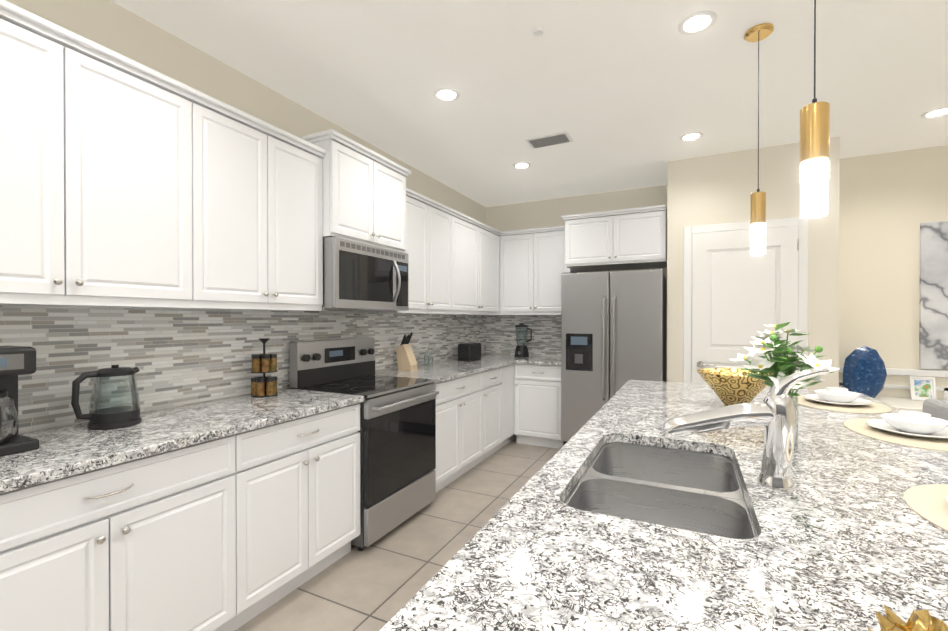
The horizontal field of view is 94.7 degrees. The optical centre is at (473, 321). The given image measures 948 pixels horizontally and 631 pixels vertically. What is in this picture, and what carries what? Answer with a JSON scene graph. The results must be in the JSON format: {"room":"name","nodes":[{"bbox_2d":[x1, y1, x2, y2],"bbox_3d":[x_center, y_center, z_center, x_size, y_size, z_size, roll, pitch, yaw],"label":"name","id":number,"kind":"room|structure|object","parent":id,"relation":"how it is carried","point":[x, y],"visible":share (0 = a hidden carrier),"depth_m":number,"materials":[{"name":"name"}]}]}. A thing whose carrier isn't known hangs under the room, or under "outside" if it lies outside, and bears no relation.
{"room":"kitchen","nodes":[
{"label":"kitchen","id":0,"kind":"room"},
{"bbox_2d":[5,0,485,433],"bbox_3d":[-1.683,-0.043,2.002,0.150,2.780,8.290,0,0,26],"label":"wall","id":1,"kind":"structure","parent":0,"point":[111,25],"depth_m":2.29,"materials":[{"name":"paint"}]},
{"bbox_2d":[0,0,195,308],"bbox_3d":[-1.584,-0.545,1.616,0.361,0.967,0.890,0,0,26],"label":"upper cabinet","id":2,"kind":"object","parent":1,"relation":"attached to","point":[95,174],"visible":1,"depth_m":1.61,"materials":[{"name":"white wood"}]},
{"bbox_2d":[153,90,325,310],"bbox_3d":[-1.216,-0.549,2.363,0.361,0.967,0.775,0,0,26],"label":"upper cabinet","id":3,"kind":"object","parent":1,"relation":"attached to","point":[257,214],"visible":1,"depth_m":2.22,"materials":[{"name":"white wood"}]},
{"bbox_2d":[0,305,485,432],"bbox_3d":[-1.533,0.166,2.124,0.010,0.520,7.640,0,0,26],"label":"backsplash","id":4,"kind":"structure","parent":1,"relation":"attached to","point":[179,357],"depth_m":2.19,"materials":[{"name":"grey tile"}]},
{"bbox_2d":[299,129,410,252],"bbox_3d":[-0.844,-0.830,3.036,0.431,0.622,0.823,0,0,26],"label":"upper cabinet","id":5,"kind":"object","parent":1,"relation":"attached to","point":[364,194],"visible":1,"depth_m":2.84,"materials":[{"name":"white wood"}]},
{"bbox_2d":[322,237,408,310],"bbox_3d":[-0.822,-0.297,3.028,0.481,0.427,0.759,0,0,26],"label":"microwave","id":6,"kind":"object","parent":5,"relation":"attached to","point":[358,276],"visible":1,"depth_m":2.83,"materials":[{"name":"silver metal"}]},
{"bbox_2d":[366,188,453,313],"bbox_3d":[-0.523,-0.557,3.769,0.361,0.967,0.830,0,0,26],"label":"upper cabinet","id":7,"kind":"object","parent":1,"relation":"attached to","point":[428,250],"visible":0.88,"depth_m":3.71,"materials":[{"name":"white wood"}]},
{"bbox_2d":[448,210,500,314],"bbox_3d":[-0.085,-0.562,4.657,0.361,0.967,1.150,0,0,26],"label":"upper cabinet","id":8,"kind":"object","parent":1,"relation":"attached to","point":[475,267],"visible":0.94,"depth_m":4.51,"materials":[{"name":"white wood"}]},
{"bbox_2d":[235,438,559,630],"bbox_3d":[1.131,1.404,0.651,6.500,0.100,8.340,0,0,26],"label":"floor","id":9,"kind":"structure","parent":0,"point":[379,584],"depth_m":2.47,"materials":[{"name":"tile"}]},
{"bbox_2d":[0,435,235,630],"bbox_3d":[-1.453,0.907,1.559,0.654,0.885,0.890,0,0,26],"label":"base cabinet","id":10,"kind":"object","parent":9,"relation":"on","point":[148,543],"visible":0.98,"depth_m":1.48,"materials":[{"name":"white wood"}]},
{"bbox_2d":[225,403,359,630],"bbox_3d":[-1.085,0.902,2.305,0.654,0.885,0.772,0,0,26],"label":"base cabinet","id":11,"kind":"object","parent":9,"relation":"on","point":[297,502],"visible":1,"depth_m":2.10,"materials":[{"name":"white wood"}]},
{"bbox_2d":[0,388,363,493],"bbox_3d":[-1.502,0.447,1.454,0.639,0.035,2.661,0,0,26],"label":"countertop","id":12,"kind":"structure","parent":11,"relation":"on","point":[67,451],"depth_m":1.69,"materials":[{"name":"stone"}]},
{"bbox_2d":[0,346,38,456],"bbox_3d":[-1.584,0.257,1.409,0.254,0.345,0.220,0,0,26],"label":"coffee maker","id":13,"kind":"object","parent":12,"relation":"on","point":[15,361],"visible":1,"depth_m":1.43,"materials":[{"name":"black plastic"}]},
{"bbox_2d":[71,365,141,429],"bbox_3d":[-1.497,0.303,1.782,0.176,0.249,0.230,0,0,26],"label":"kettle","id":14,"kind":"object","parent":12,"relation":"on","point":[109,418],"visible":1,"depth_m":1.75,"materials":[{"name":"black plastic"}]},
{"bbox_2d":[251,338,277,397],"bbox_3d":[-1.205,0.259,2.509,0.140,0.328,0.140,0,0,26],"label":"spice rack","id":15,"kind":"object","parent":12,"relation":"on","point":[264,385],"visible":1,"depth_m":2.47,"materials":[{"name":"black plastic"}]},
{"bbox_2d":[289,337,438,550],"bbox_3d":[-0.704,0.734,2.976,0.688,1.215,0.761,0,0,26],"label":"range","id":16,"kind":"object","parent":9,"relation":"on","point":[397,431],"visible":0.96,"depth_m":2.82,"materials":[{"name":"silver metal"}]},
{"bbox_2d":[434,372,481,492],"bbox_3d":[-0.378,0.894,3.740,0.654,0.885,0.887,0,0,26],"label":"base cabinet","id":17,"kind":"object","parent":9,"relation":"on","point":[458,426],"visible":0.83,"depth_m":3.59,"materials":[{"name":"white wood"}]},
{"bbox_2d":[475,367,502,465],"bbox_3d":[-0.096,0.891,4.351,0.618,0.884,0.459,0,0,26],"label":"base cabinet","id":18,"kind":"object","parent":9,"relation":"on","point":[497,389],"depth_m":4.21,"materials":[{"name":"white wood"}]},
{"bbox_2d":[375,354,527,382],"bbox_3d":[-0.063,0.431,4.368,0.643,0.035,2.294,0,0,26],"label":"countertop","id":19,"kind":"structure","parent":18,"relation":"on","point":[442,371],"depth_m":3.89,"materials":[{"name":"stone"}]},
{"bbox_2d":[396,332,416,370],"bbox_3d":[-0.577,0.253,3.749,0.150,0.327,0.100,0,0,26],"label":"knife block","id":20,"kind":"object","parent":19,"relation":"on","point":[406,360],"visible":1,"depth_m":3.72,"materials":[{"name":"brown wood"}]},
{"bbox_2d":[424,348,432,365],"bbox_3d":[-0.430,0.329,4.127,0.052,0.170,0.117,0,0,26],"label":"glass bottles","id":21,"kind":"object","parent":19,"relation":"on","point":[430,351],"visible":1,"depth_m":4.12,"materials":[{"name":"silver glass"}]},
{"bbox_2d":[458,342,480,361],"bbox_3d":[-0.050,0.318,4.650,0.160,0.186,0.300,0,0,26],"label":"toaster","id":22,"kind":"object","parent":19,"relation":"on","point":[469,352],"visible":1,"depth_m":4.55,"materials":[{"name":"black plastic"}]},
{"bbox_2d":[503,364,515,446],"bbox_3d":[0.217,0.888,4.987,0.618,0.884,0.959,0,0,26],"label":"base cabinet","id":23,"kind":"object","parent":9,"relation":"on","point":[508,371],"depth_m":4.59,"materials":[{"name":"white wood"}]},
{"bbox_2d":[514,363,562,448],"bbox_3d":[0.805,0.888,4.867,0.543,0.885,0.654,0,0,26],"label":"base cabinet","id":24,"kind":"object","parent":9,"relation":"on","point":[537,404],"visible":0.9,"depth_m":4.62,"materials":[{"name":"white wood"}]},
{"bbox_2d":[516,356,560,365],"bbox_3d":[0.829,0.428,4.851,0.497,0.035,0.638,0,0,26],"label":"countertop","id":25,"kind":"structure","parent":24,"relation":"on","point":[540,360],"depth_m":4.65,"materials":[{"name":"stone"}]},
{"bbox_2d":[515,323,531,356],"bbox_3d":[0.576,0.212,5.108,0.207,0.392,0.173,0,0,26],"label":"blender","id":26,"kind":"object","parent":25,"relation":"on","point":[521,350],"visible":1,"depth_m":5.07,"materials":[{"name":"black plastic"}]},
{"bbox_2d":[561,268,666,445],"bbox_3d":[1.428,0.416,4.431,0.925,1.805,0.826,0,0,26],"label":"fridge","id":27,"kind":"object","parent":9,"relation":"on","point":[613,332],"visible":0.81,"depth_m":4.13,"materials":[{"name":"silver metal"}]},
{"bbox_2d":[874,396,947,411],"bbox_3d":[3.825,0.990,3.230,1.750,0.700,0.576,0,0,26],"label":"sideboard","id":28,"kind":"object","parent":9,"relation":"on","point":[907,404],"depth_m":3.42,"materials":[{"name":"white"}]},
{"bbox_2d":[843,346,886,397],"bbox_3d":[3.270,0.418,3.660,0.291,0.437,0.126,0,0,26],"label":"vase","id":29,"kind":"object","parent":28,"relation":"on","point":[864,371],"visible":0.9,"depth_m":3.62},
{"bbox_2d":[909,376,936,399],"bbox_3d":[3.647,0.541,3.556,0.150,0.190,0.081,0,0,26],"label":"photo frame","id":30,"kind":"object","parent":28,"relation":"on","point":[922,388],"visible":0.88,"depth_m":3.54,"materials":[{"name":"white"}]},
{"bbox_2d":[922,398,947,426],"bbox_3d":[1.816,0.847,1.904,0.487,1.000,0.460,0,0,26],"label":"chair","id":31,"kind":"object","parent":9,"relation":"on","point":[935,408],"visible":0.12,"depth_m":1.91,"materials":[{"name":"fabric"}]},
{"bbox_2d":[110,0,947,206],"bbox_3d":[1.131,-1.476,0.635,6.500,0.100,8.340,0,0,26],"label":"ceiling","id":32,"kind":"structure","parent":0,"point":[625,94],"depth_m":2.55,"materials":[{"name":"paint"}]},
{"bbox_2d":[433,87,459,101],"bbox_3d":[-0.173,-1.434,2.761,0.170,0.006,0.170,0,0,26],"label":"recessed light","id":33,"kind":"object","parent":32,"relation":"in","point":[445,94],"visible":1,"depth_m":2.76,"materials":[{"name":"white"}]},
{"bbox_2d":[513,162,530,168],"bbox_3d":[0.441,-1.441,4.030,0.170,0.006,0.170,0,0,26],"label":"recessed light","id":34,"kind":"object","parent":32,"relation":"in","point":[521,165],"visible":1,"depth_m":4.03,"materials":[{"name":"white"}]},
{"bbox_2d":[533,27,543,35],"bbox_3d":[0.318,-1.428,2.151,0.050,0.012,0.050,0,0,26],"label":"smoke detector","id":35,"kind":"object","parent":32,"relation":"attached to","point":[538,31],"visible":0.96,"depth_m":2.15,"materials":[{"name":"white plastic"}]},
{"bbox_2d":[525,131,572,148],"bbox_3d":[0.596,-1.436,3.463,0.340,0.010,0.200,0,0,26],"label":"ceiling vent","id":36,"kind":"object","parent":32,"relation":"in","point":[549,140],"visible":1,"depth_m":3.45,"materials":[{"name":"white metal"}]},
{"bbox_2d":[679,132,703,140],"bbox_3d":[1.688,-1.438,3.393,0.170,0.006,0.170,0,0,26],"label":"recessed light","id":37,"kind":"object","parent":32,"relation":"in","point":[691,136],"visible":1,"depth_m":3.39,"materials":[{"name":"white"}]},
{"bbox_2d":[678,10,716,34],"bbox_3d":[1.069,-1.430,2.092,0.170,0.006,0.170,0,0,26],"label":"recessed light","id":38,"kind":"object","parent":32,"relation":"in","point":[697,22],"visible":1,"depth_m":2.09,"materials":[{"name":"white"}]},
{"bbox_2d":[744,23,773,254],"bbox_3d":[1.405,-0.884,2.158,0.124,1.100,0.124,0,0,26],"label":"pendant light","id":39,"kind":"object","parent":32,"relation":"hanging from","point":[758,32],"visible":1,"depth_m":2.14,"materials":[{"name":"gold metal"}]},
{"bbox_2d":[800,0,829,217],"bbox_3d":[0.944,-0.862,1.209,0.124,1.134,0.124,0,0,26],"label":"pendant light","id":40,"kind":"object","parent":32,"relation":"hanging from","point":[814,139],"visible":1,"depth_m":1.19,"materials":[{"name":"gold metal"}]},
{"bbox_2d":[921,107,947,118],"bbox_3d":[3.188,-1.435,2.999,0.170,0.006,0.170,0,0,26],"label":"recessed light","id":41,"kind":"object","parent":32,"relation":"in","point":[938,112],"visible":1,"depth_m":3.01,"materials":[{"name":"white"}]},
{"bbox_2d":[486,185,666,381],"bbox_3d":[1.693,-0.059,4.875,3.365,2.780,0.150,0,0,26],"label":"wall","id":42,"kind":"structure","parent":0,"point":[533,214],"depth_m":5.09,"materials":[{"name":"paint"}]},
{"bbox_2d":[486,315,560,356],"bbox_3d":[0.678,0.148,5.287,1.158,0.520,0.010,0,0,26],"label":"backsplash","id":43,"kind":"structure","parent":42,"relation":"attached to","point":[501,331],"depth_m":5.30,"materials":[{"name":"grey tile"}]},
{"bbox_2d":[500,225,576,314],"bbox_3d":[0.739,-0.564,5.055,0.830,0.967,0.361,0,0,26],"label":"upper cabinet","id":44,"kind":"object","parent":42,"relation":"attached to","point":[533,268],"visible":0.85,"depth_m":4.93,"materials":[{"name":"white wood"}]},
{"bbox_2d":[561,205,666,271],"bbox_3d":[1.472,-0.826,4.531,0.980,0.517,0.651,0,0,26],"label":"upper cabinet","id":45,"kind":"object","parent":42,"relation":"attached to","point":[626,239],"visible":1,"depth_m":4.26,"materials":[{"name":"white wood"}]},
{"bbox_2d":[564,442,757,538],"bbox_3d":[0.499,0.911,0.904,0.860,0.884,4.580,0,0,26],"label":"sink","id":46,"kind":"object","parent":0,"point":[699,492],"visible":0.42,"depth_m":1.30,"materials":[{"name":"silver metal"}]},
{"bbox_2d":[380,380,947,630],"bbox_3d":[0.692,0.451,0.806,1.310,0.035,4.640,0,0,26],"label":"island countertop","id":47,"kind":"structure","parent":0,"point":[848,538],"depth_m":0.82,"materials":[{"name":"stone"}]},
{"bbox_2d":[697,368,771,405],"bbox_3d":[1.323,0.339,2.211,0.350,0.172,0.350,0,0,26],"label":"bowl","id":48,"kind":"object","parent":47,"relation":"on","point":[730,386],"visible":0.77,"depth_m":2.13,"materials":[{"name":"gold metal"}]},
{"bbox_2d":[663,368,829,491],"bbox_3d":[0.723,0.273,1.186,0.384,0.316,0.084,0,0,26],"label":"faucet","id":49,"kind":"object","parent":47,"relation":"on","point":[773,413],"visible":1,"depth_m":1.13,"materials":[{"name":"silver metal"}]},
{"bbox_2d":[730,322,839,446],"bbox_3d":[1.071,0.214,1.532,0.312,0.429,0.300,0,0,26],"label":"flower vase","id":50,"kind":"object","parent":47,"relation":"on","point":[778,365],"visible":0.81,"depth_m":1.50,"materials":[{"name":"clear glass"}]},
{"bbox_2d":[793,395,890,413],"bbox_3d":[1.882,0.423,2.265,0.400,0.003,0.500,0,0,26],"label":"placemat","id":51,"kind":"object","parent":47,"relation":"on","point":[874,408],"visible":0.5,"depth_m":2.15,"materials":[{"name":"beige fabric"}]},
{"bbox_2d":[804,387,871,405],"bbox_3d":[1.882,0.383,2.265,0.274,0.077,0.274,0,0,26],"label":"place setting","id":52,"kind":"object","parent":51,"relation":"on","point":[839,396],"visible":1,"depth_m":2.23,"materials":[{"name":"white ceramic"}]},
{"bbox_2d":[844,418,947,450],"bbox_3d":[1.655,0.426,1.678,0.346,0.003,0.500,0,0,26],"label":"placemat","id":53,"kind":"object","parent":47,"relation":"on","point":[860,426],"visible":0.67,"depth_m":1.59,"materials":[{"name":"beige fabric"}]},
{"bbox_2d":[866,410,947,438],"bbox_3d":[1.679,0.386,1.666,0.274,0.077,0.274,0,0,26],"label":"place setting","id":54,"kind":"object","parent":53,"relation":"on","point":[914,424],"visible":1,"depth_m":1.64,"materials":[{"name":"white ceramic"}]},
{"bbox_2d":[867,604,947,630],"bbox_3d":[0.540,0.391,0.519,0.104,0.088,0.087,0,0,26],"label":"sculpture","id":55,"kind":"object","parent":47,"relation":"on","point":[921,620],"visible":1,"depth_m":0.53,"materials":[{"name":"gold metal"}]},
{"bbox_2d":[904,484,947,531],"bbox_3d":[1.183,0.431,0.909,0.400,0.003,0.500,0,0,26],"label":"placemat","id":56,"kind":"object","parent":47,"relation":"on","point":[929,503],"visible":1,"depth_m":1.04,"materials":[{"name":"beige"}]},
{"bbox_2d":[667,136,839,389],"bbox_3d":[2.456,-0.054,4.003,1.225,2.780,0.740,0,0,26],"label":"wall","id":57,"kind":"structure","parent":0,"point":[713,189],"depth_m":3.64,"materials":[{"name":"paint"}]},
{"bbox_2d":[692,226,798,387],"bbox_3d":[2.242,0.281,3.641,0.756,2.098,0.097,0,0,26],"label":"pantry door","id":58,"kind":"structure","parent":57,"relation":"in","point":[741,295],"depth_m":3.67,"materials":[{"name":"white wood"}]},
{"bbox_2d":[683,217,807,389],"bbox_3d":[2.259,0.250,3.678,0.890,2.175,0.020,0,0,26],"label":"door frame","id":59,"kind":"structure","parent":57,"relation":"attached to","point":[801,223],"depth_m":3.67,"materials":[{"name":"white wood"}]},
{"bbox_2d":[839,145,947,399],"bbox_3d":[4.442,-0.051,3.442,2.835,2.780,0.290,0,0,26],"label":"wall","id":60,"kind":"structure","parent":0,"point":[889,202],"depth_m":3.73,"materials":[{"name":"paint"}]},
{"bbox_2d":[839,367,947,400],"bbox_3d":[4.372,0.869,3.304,2.831,0.940,0.028,0,0,26],"label":"trim","id":61,"kind":"structure","parent":60,"relation":"attached to","point":[923,373],"depth_m":3.64,"materials":[{"name":"white"}]},
{"bbox_2d":[919,221,947,369],"bbox_3d":[4.136,-0.214,3.413,0.960,1.205,0.030,0,0,26],"label":"art","id":62,"kind":"object","parent":60,"relation":"attached to","point":[933,324],"visible":1,"depth_m":3.58}
]}

